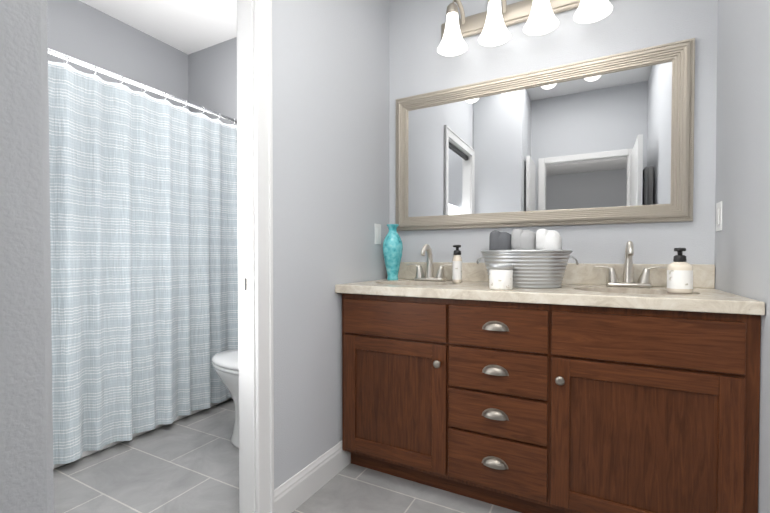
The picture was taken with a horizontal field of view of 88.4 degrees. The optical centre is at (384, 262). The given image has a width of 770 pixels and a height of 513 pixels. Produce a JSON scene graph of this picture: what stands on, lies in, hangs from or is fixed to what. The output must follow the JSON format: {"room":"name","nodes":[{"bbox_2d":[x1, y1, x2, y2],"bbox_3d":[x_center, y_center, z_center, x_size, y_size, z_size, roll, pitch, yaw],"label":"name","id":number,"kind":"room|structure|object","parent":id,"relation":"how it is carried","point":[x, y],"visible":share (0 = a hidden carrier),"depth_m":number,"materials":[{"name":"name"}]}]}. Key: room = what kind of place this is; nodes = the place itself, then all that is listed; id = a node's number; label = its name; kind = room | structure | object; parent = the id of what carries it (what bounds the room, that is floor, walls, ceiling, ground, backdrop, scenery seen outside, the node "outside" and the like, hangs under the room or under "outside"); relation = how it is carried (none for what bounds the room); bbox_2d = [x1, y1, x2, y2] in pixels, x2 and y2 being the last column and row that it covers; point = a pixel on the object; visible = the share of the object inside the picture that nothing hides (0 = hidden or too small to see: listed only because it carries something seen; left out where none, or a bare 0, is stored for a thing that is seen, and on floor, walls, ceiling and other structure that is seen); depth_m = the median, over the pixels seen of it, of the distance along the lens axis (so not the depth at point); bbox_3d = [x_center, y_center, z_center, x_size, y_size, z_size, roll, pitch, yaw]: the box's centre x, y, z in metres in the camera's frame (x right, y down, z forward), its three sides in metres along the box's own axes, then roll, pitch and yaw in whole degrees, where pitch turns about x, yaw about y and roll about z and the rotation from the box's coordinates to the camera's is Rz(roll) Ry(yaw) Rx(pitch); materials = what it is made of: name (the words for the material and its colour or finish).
{"room":"bathroom","nodes":[
{"label":"bathroom","id":0,"kind":"room"},
{"bbox_2d":[0,0,53,512],"bbox_3d":[-0.782,-0.335,0.337,0.475,2.740,0.630,0,1,28],"label":"wall","id":1,"kind":"structure","parent":0,"point":[26,448],"depth_m":0.48,"materials":[{"name":"grey paint"}]},
{"bbox_2d":[47,0,188,109],"bbox_3d":[-2.171,-0.369,2.510,0.110,2.740,2.200,0,1,28],"label":"wall","id":2,"kind":"structure","parent":0,"point":[80,30],"depth_m":2.83,"materials":[{"name":"grey paint"}]},
{"bbox_2d":[79,0,236,54],"bbox_3d":[-0.703,-1.733,-1.105,6.060,0.100,7.190,0,1,28],"label":"ceiling","id":3,"kind":"structure","parent":0,"point":[188,27],"depth_m":2.83,"materials":[{"name":"white paint"}]},
{"bbox_2d":[188,37,236,125],"bbox_3d":[-0.804,-0.376,2.971,1.880,2.740,0.110,0,1,28],"label":"wall","id":4,"kind":"structure","parent":0,"point":[212,78],"depth_m":3.19,"materials":[{"name":"grey paint"}]},
{"bbox_2d":[48,48,236,124],"bbox_3d":[-1.340,-0.998,2.320,0.052,0.057,1.522,0,1,28],"label":"curtain rod","id":5,"kind":"object","parent":4,"relation":"attached to","point":[95,68],"visible":0.73,"depth_m":2.20,"materials":[{"name":"silver metal"}]},
{"bbox_2d":[48,60,237,464],"bbox_3d":[-1.331,0.000,2.314,0.090,1.929,1.453,0,1,28],"label":"shower curtain","id":6,"kind":"object","parent":5,"relation":"hanging from","point":[144,245],"visible":0.73,"depth_m":2.22,"materials":[{"name":"fabric"}]},
{"bbox_2d":[53,399,520,512],"bbox_3d":[-0.703,1.106,-1.062,6.060,0.100,7.190,0,1,28],"label":"floor","id":7,"kind":"structure","parent":0,"point":[189,464],"depth_m":1.81,"materials":[{"name":"tile"}]},
{"bbox_2d":[53,398,231,468],"bbox_3d":[-1.693,0.756,2.533,0.728,0.489,1.521,0,1,28],"label":"bathtub","id":8,"kind":"object","parent":7,"relation":"on","point":[84,454],"visible":0.04,"depth_m":2.26,"materials":[{"name":"white ceramic"}]},
{"bbox_2d":[212,349,238,447],"bbox_3d":[-0.619,0.569,2.170,0.798,0.875,0.450,0,1,28],"label":"toilet","id":9,"kind":"object","parent":7,"relation":"on","point":[225,364],"visible":0.21,"depth_m":2.13,"materials":[{"name":"white ceramic"}]},
{"bbox_2d":[335,289,764,512],"bbox_3d":[0.578,0.581,1.771,1.520,0.865,0.584,0,1,28],"label":"bathroom vanity","id":10,"kind":"object","parent":7,"relation":"on","point":[628,386],"depth_m":1.45,"materials":[{"name":"brown wood"}]},
{"bbox_2d":[335,277,764,308],"bbox_3d":[0.574,0.128,1.773,1.533,0.040,0.572,0,1,28],"label":"countertop","id":11,"kind":"structure","parent":10,"relation":"on","point":[609,294],"depth_m":1.52,"materials":[{"name":"beige stone"}]},
{"bbox_2d":[382,224,402,279],"bbox_3d":[0.043,-0.056,2.235,0.116,0.312,0.116,0,1,28],"label":"vase","id":12,"kind":"object","parent":11,"relation":"on","point":[392,248],"visible":1,"depth_m":2.20,"materials":[{"name":"ceramic"}]},
{"bbox_2d":[407,244,451,280],"bbox_3d":[0.227,0.002,2.135,0.271,0.201,0.154,0,1,28],"label":"faucet","id":13,"kind":"object","parent":11,"relation":"on","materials":[{"name":"silver metal"}]},
{"bbox_2d":[452,245,461,282],"bbox_3d":[0.360,0.008,1.981,0.053,0.191,0.048,-1,1,-42],"label":"soap bottle","id":14,"kind":"object","parent":11,"relation":"on","point":[457,268],"visible":1,"depth_m":1.96,"materials":[{"name":"beige"}]},
{"bbox_2d":[489,264,512,289],"bbox_3d":[0.473,0.058,1.615,0.095,0.102,0.095,0,1,28],"label":"candle jar","id":15,"kind":"object","parent":11,"relation":"on","point":[500,276],"visible":1,"depth_m":1.57,"materials":[{"name":"white"}]},
{"bbox_2d":[476,229,577,287],"bbox_3d":[0.629,-0.020,1.780,0.432,0.254,0.331,0,1,28],"label":"basket","id":16,"kind":"object","parent":11,"relation":"on","point":[539,258],"visible":0.88,"depth_m":1.66,"materials":[{"name":"silver metal"}]},
{"bbox_2d":[489,231,510,249],"bbox_3d":[0.540,-0.064,1.826,0.100,0.155,0.180,1,1,23],"label":"towel","id":17,"kind":"object","parent":16,"relation":"in","point":[498,240],"depth_m":1.75,"materials":[{"name":"grey fabric"}]},
{"bbox_2d":[511,229,535,249],"bbox_3d":[0.629,-0.070,1.779,0.100,0.155,0.180,1,1,27],"label":"towel","id":18,"kind":"object","parent":16,"relation":"in","point":[521,239],"depth_m":1.70,"materials":[{"name":"grey fabric"}]},
{"bbox_2d":[535,229,561,249],"bbox_3d":[0.717,-0.063,1.733,0.100,0.155,0.180,1,-1,26],"label":"towel","id":19,"kind":"object","parent":16,"relation":"in","point":[545,239],"depth_m":1.66,"materials":[{"name":"white fabric"}]},
{"bbox_2d":[591,241,666,288],"bbox_3d":[1.050,0.009,1.701,0.271,0.201,0.154,0,1,28],"label":"faucet","id":20,"kind":"object","parent":11,"relation":"on","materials":[{"name":"silver metal"}]},
{"bbox_2d":[667,248,692,293],"bbox_3d":[1.066,0.030,1.431,0.077,0.165,0.077,0,1,13],"label":"soap bottle","id":21,"kind":"object","parent":11,"relation":"on","point":[679,274],"visible":1,"depth_m":1.41,"materials":[{"name":"beige"}]},
{"bbox_2d":[272,0,388,489],"bbox_3d":[-0.207,-0.361,2.012,0.070,2.740,1.250,0,1,28],"label":"wall","id":22,"kind":"structure","parent":0,"point":[330,86],"depth_m":1.78,"materials":[{"name":"grey paint"}]},
{"bbox_2d":[274,441,350,512],"bbox_3d":[-0.199,0.943,1.957,0.014,0.134,0.994,0,1,28],"label":"baseboard","id":23,"kind":"structure","parent":22,"relation":"attached to","point":[296,491],"depth_m":1.71,"materials":[{"name":"white wood"}]},
{"bbox_2d":[375,224,380,244],"bbox_3d":[-0.039,-0.160,2.249,0.009,0.116,0.070,0,1,28],"label":"light switch","id":24,"kind":"object","parent":22,"relation":"attached to","point":[377,233],"visible":1,"depth_m":2.24,"materials":[{"name":"white plastic"}]},
{"bbox_2d":[389,0,717,263],"bbox_3d":[0.782,-0.362,2.044,1.650,2.740,0.110,0,1,28],"label":"wall","id":25,"kind":"structure","parent":0,"point":[419,64],"depth_m":1.90,"materials":[{"name":"grey paint"}]},
{"bbox_2d":[437,0,612,55],"bbox_3d":[0.645,-1.233,1.922,0.845,0.256,0.206,0,1,28],"label":"sconce","id":26,"kind":"object","parent":25,"relation":"attached to","point":[494,21],"visible":1,"depth_m":1.97,"materials":[{"name":"beige glass"}]},
{"bbox_2d":[396,38,694,230],"bbox_3d":[0.687,-0.567,2.007,1.410,0.772,0.035,0,1,28],"label":"mirror","id":27,"kind":"object","parent":25,"relation":"attached to","point":[609,139],"visible":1,"depth_m":1.93,"materials":[{"name":"beige mirror"}]},
{"bbox_2d":[398,262,714,288],"bbox_3d":[0.702,0.054,2.015,1.533,0.100,0.023,0,1,28],"label":"backsplash","id":28,"kind":"structure","parent":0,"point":[580,274],"depth_m":1.88,"materials":[{"name":"beige stone"}]},
{"bbox_2d":[714,0,769,512],"bbox_3d":[0.855,-0.338,0.531,0.110,2.740,2.500,0,1,28],"label":"wall","id":29,"kind":"structure","parent":0,"point":[742,239],"depth_m":1.32,"materials":[{"name":"grey paint"}]},
{"bbox_2d":[716,201,721,230],"bbox_3d":[1.350,-0.185,1.601,0.009,0.116,0.070,0,1,28],"label":"light switch","id":30,"kind":"object","parent":29,"relation":"attached to","point":[718,216],"visible":1,"depth_m":1.59,"materials":[{"name":"white plastic"}]},
{"bbox_3d":[-0.673,-1.372,1.112,0.070,0.690,0.750,0,1,28],"label":"wall","id":31,"kind":"structure","parent":0,"visible":0},
{"bbox_2d":[236,0,273,512],"bbox_3d":[-0.673,-0.033,1.132,0.114,2.110,0.870,0,1,28],"label":"door frame","id":32,"kind":"structure","parent":31,"relation":"attached to","point":[255,242],"depth_m":1.45,"materials":[{"name":"white wood"}]},
{"bbox_2d":[243,274,248,294],"bbox_3d":[-0.509,0.080,1.446,0.030,0.075,0.003,0,1,28],"label":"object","id":33,"kind":"structure","parent":32,"relation":"attached to","point":[245,283],"depth_m":1.44,"materials":[{"name":"silver metal"}]}
]}

